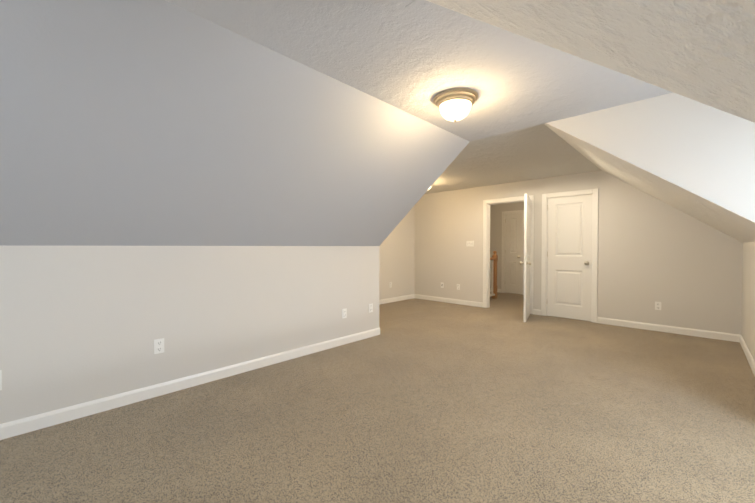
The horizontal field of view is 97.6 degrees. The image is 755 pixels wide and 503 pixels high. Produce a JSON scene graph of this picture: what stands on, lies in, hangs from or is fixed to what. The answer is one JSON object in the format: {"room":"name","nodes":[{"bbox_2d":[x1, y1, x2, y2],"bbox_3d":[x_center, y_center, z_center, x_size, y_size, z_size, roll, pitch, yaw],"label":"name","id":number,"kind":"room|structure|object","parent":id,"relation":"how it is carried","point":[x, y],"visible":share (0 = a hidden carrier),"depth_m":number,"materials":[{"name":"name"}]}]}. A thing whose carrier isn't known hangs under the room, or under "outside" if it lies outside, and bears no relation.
{"room":"empty attic room","nodes":[
{"label":"empty attic room","id":0,"kind":"room"},
{"bbox_2d":[0,245,378,423],"bbox_3d":[-1.756,0.557,2.763,0.120,1.210,5.007,1,1,44],"label":"wall","id":1,"kind":"structure","parent":0,"point":[80,324],"depth_m":2.65,"materials":[{"name":"white paint"}]},
{"bbox_2d":[0,370,1,389],"bbox_3d":[-2.372,0.803,2.036,0.008,0.125,0.080,1,1,44],"label":"outlet","id":2,"kind":"object","parent":1,"relation":"attached to","point":[0,379],"visible":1,"depth_m":2.06,"materials":[{"name":"white plastic"}]},
{"bbox_2d":[154,338,163,353],"bbox_3d":[-1.761,0.763,2.668,0.010,0.115,0.070,1,1,44],"label":"outlet","id":3,"kind":"object","parent":1,"relation":"attached to","point":[158,345],"visible":1,"depth_m":2.66,"materials":[{"name":"white plastic"}]},
{"bbox_2d":[0,327,379,439],"bbox_3d":[-1.707,1.115,2.726,0.014,0.095,5.010,1,1,44],"label":"baseboard","id":4,"kind":"structure","parent":1,"relation":"attached to","point":[34,423],"depth_m":2.65,"materials":[{"name":"white wood"}]},
{"bbox_2d":[342,308,346,318],"bbox_3d":[-0.406,0.762,4.071,0.010,0.115,0.070,1,1,44],"label":"outlet","id":5,"kind":"object","parent":1,"relation":"attached to","point":[344,313],"visible":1,"depth_m":4.07,"materials":[{"name":"white plastic"}]},
{"bbox_2d":[369,303,372,312],"bbox_3d":[-0.087,0.752,4.402,0.010,0.115,0.070,1,1,44],"label":"outlet","id":6,"kind":"object","parent":1,"relation":"attached to","point":[370,307],"visible":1,"depth_m":4.40,"materials":[{"name":"white plastic"}]},
{"bbox_2d":[0,0,469,245],"bbox_3d":[-1.252,-0.641,2.258,1.409,1.202,5.007,1,1,44],"label":"ceiling","id":7,"kind":"structure","parent":0,"point":[144,123],"depth_m":2.09,"materials":[{"name":"grey paint"}]},
{"bbox_2d":[0,292,754,502],"bbox_3d":[1.154,1.199,3.642,6.700,0.100,10.700,1,1,44],"label":"floor","id":8,"kind":"structure","parent":0,"point":[498,400],"depth_m":2.20,"materials":[{"name":"carpet"}]},
{"bbox_2d":[492,251,497,298],"bbox_3d":[2.716,0.537,7.656,0.103,1.104,0.103,1,1,44],"label":"newel post","id":9,"kind":"object","parent":8,"relation":"on","point":[495,255],"visible":0.88,"depth_m":7.62,"materials":[{"name":"brown wood"}]},
{"bbox_2d":[490,257,494,295],"bbox_3d":[2.316,0.577,7.242,0.068,0.875,1.048,1,1,44],"label":"stair railing","id":10,"kind":"object","parent":9,"relation":"attached to","point":[491,263],"visible":0.29,"depth_m":7.55,"materials":[{"name":"brown wood"}]},
{"bbox_2d":[379,205,414,299],"bbox_3d":[-0.181,-0.092,6.718,0.120,2.390,3.120,1,1,44],"label":"wall","id":11,"kind":"structure","parent":0,"point":[396,257],"depth_m":7.31,"materials":[{"name":"white paint"}]},
{"bbox_2d":[379,294,414,304],"bbox_3d":[-0.133,1.056,6.689,0.014,0.095,2.880,1,1,44],"label":"baseboard","id":12,"kind":"structure","parent":11,"relation":"attached to","point":[393,299],"depth_m":7.24,"materials":[{"name":"white wood"}]},
{"bbox_2d":[165,0,672,140],"bbox_3d":[0.427,-1.201,0.631,3.255,0.120,5.010,1,1,44],"label":"ceiling","id":13,"kind":"structure","parent":0,"point":[396,54],"depth_m":2.00,"materials":[{"name":"grey paint"}]},
{"bbox_2d":[433,88,477,122],"bbox_3d":[0.593,-1.075,2.523,0.336,0.188,0.336,1,1,44],"label":"ceiling light","id":14,"kind":"object","parent":13,"relation":"attached to","point":[454,104],"visible":1,"depth_m":2.43,"materials":[{"name":"beige glass"}]},
{"bbox_2d":[490,202,522,288],"bbox_3d":[3.210,-0.123,8.740,1.250,2.390,0.120,1,1,44],"label":"wall","id":15,"kind":"structure","parent":0,"point":[496,210],"depth_m":8.69,"materials":[{"name":"white paint"}]},
{"bbox_2d":[501,210,523,294],"bbox_3d":[3.488,0.022,8.461,0.580,2.110,0.138,1,1,44],"label":"door frame","id":16,"kind":"structure","parent":15,"relation":"attached to","point":[503,220],"depth_m":8.55,"materials":[{"name":"white wood"}]},
{"bbox_2d":[505,213,521,293],"bbox_3d":[3.474,0.054,8.453,0.424,2.030,0.175,1,1,44],"label":"hall door","id":17,"kind":"structure","parent":15,"relation":"in","point":[513,237],"depth_m":8.44,"materials":[{"name":"white wood"}]},
{"bbox_2d":[425,124,600,193],"bbox_3d":[1.177,-1.319,5.472,3.780,0.100,3.000,1,1,44],"label":"ceiling","id":18,"kind":"structure","parent":0,"point":[540,151],"depth_m":4.61,"materials":[{"name":"grey paint"}]},
{"bbox_2d":[414,170,742,334],"bbox_3d":[2.800,-0.080,5.926,5.270,2.390,0.120,1,1,44],"label":"wall","id":19,"kind":"structure","parent":0,"point":[684,269],"depth_m":4.97,"materials":[{"name":"white paint"}]},
{"bbox_2d":[414,294,482,306],"bbox_3d":[1.469,1.049,7.134,1.700,0.095,0.014,1,1,44],"label":"baseboard","id":20,"kind":"structure","parent":19,"relation":"attached to","point":[454,301],"depth_m":7.06,"materials":[{"name":"white wood"}]},
{"bbox_2d":[466,241,473,245],"bbox_3d":[1.878,-0.159,6.719,0.165,0.115,0.017,1,1,44],"label":"light switch","id":21,"kind":"object","parent":19,"relation":"attached to","point":[469,243],"visible":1,"depth_m":6.72,"materials":[{"name":"white plastic"}]},
{"bbox_2d":[483,195,533,313],"bbox_3d":[2.466,0.052,6.237,0.950,2.115,0.138,1,1,44],"label":"door frame","id":22,"kind":"structure","parent":19,"relation":"attached to","point":[486,202],"depth_m":6.47,"materials":[{"name":"white wood"}]},
{"bbox_2d":[520,193,530,321],"bbox_3d":[2.521,0.097,5.562,0.175,2.030,0.784,0,1,29],"label":"entry door","id":23,"kind":"structure","parent":19,"relation":"in","point":[526,263],"depth_m":5.32,"materials":[{"name":"white wood"}]},
{"bbox_2d":[533,309,540,314],"bbox_3d":[2.816,1.069,5.834,0.125,0.095,0.014,1,1,44],"label":"baseboard","id":24,"kind":"structure","parent":19,"relation":"attached to","point":[536,311],"depth_m":5.83,"materials":[{"name":"white wood"}]},
{"bbox_2d":[547,195,591,320],"bbox_3d":[3.190,0.098,5.516,0.664,2.030,0.175,1,1,44],"label":"closet door","id":25,"kind":"structure","parent":19,"relation":"in","point":[569,262],"depth_m":5.49,"materials":[{"name":"white wood"}]},
{"bbox_2d":[541,188,598,322],"bbox_3d":[3.210,0.096,5.532,0.700,2.050,0.120,1,1,44],"label":"door frame","id":26,"kind":"structure","parent":19,"relation":"attached to","point":[547,240],"depth_m":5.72,"materials":[{"name":"white wood"}]},
{"bbox_2d":[655,302,660,309],"bbox_3d":[3.989,0.773,4.701,0.070,0.115,0.010,1,1,44],"label":"electrical outlet","id":27,"kind":"object","parent":19,"relation":"attached to","point":[657,305],"visible":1,"depth_m":4.70,"materials":[{"name":"white plastic"}]},
{"bbox_2d":[597,317,739,341],"bbox_3d":[4.014,1.086,4.678,1.525,0.095,0.014,1,1,44],"label":"baseboard","id":28,"kind":"structure","parent":19,"relation":"attached to","point":[685,331],"depth_m":4.59,"materials":[{"name":"white wood"}]},
{"bbox_2d":[426,0,754,122],"bbox_3d":[-0.339,-0.627,-0.041,1.398,1.163,2.967,1,1,44],"label":"ceiling","id":29,"kind":"structure","parent":0,"point":[702,51],"depth_m":0.74,"materials":[{"name":"white paint"}]},
{"bbox_2d":[545,123,754,242],"bbox_3d":[3.054,-0.710,3.587,1.551,1.219,2.877,1,1,44],"label":"ceiling slope","id":30,"kind":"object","parent":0,"point":[736,226],"visible":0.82,"depth_m":3.17,"materials":[{"name":"white paint"}]},
{"bbox_2d":[547,93,754,221],"bbox_3d":[2.485,0.003,2.228,2.486,2.335,0.120,1,1,44],"label":"wall","id":31,"kind":"structure","parent":0,"point":[701,149],"depth_m":2.39,"materials":[{"name":"grey paint"}]},
{"bbox_2d":[741,242,754,360],"bbox_3d":[3.654,0.532,3.111,0.120,1.250,2.997,1,1,44],"label":"wall","id":32,"kind":"structure","parent":0,"point":[748,302],"depth_m":3.59,"materials":[{"name":"white paint"}]},
{"bbox_2d":[740,335,754,375],"bbox_3d":[3.562,1.109,3.122,0.014,0.095,2.880,1,1,44],"label":"baseboard","id":33,"kind":"structure","parent":32,"relation":"attached to","point":[749,357],"depth_m":3.51,"materials":[{"name":"white wood"}]}
]}

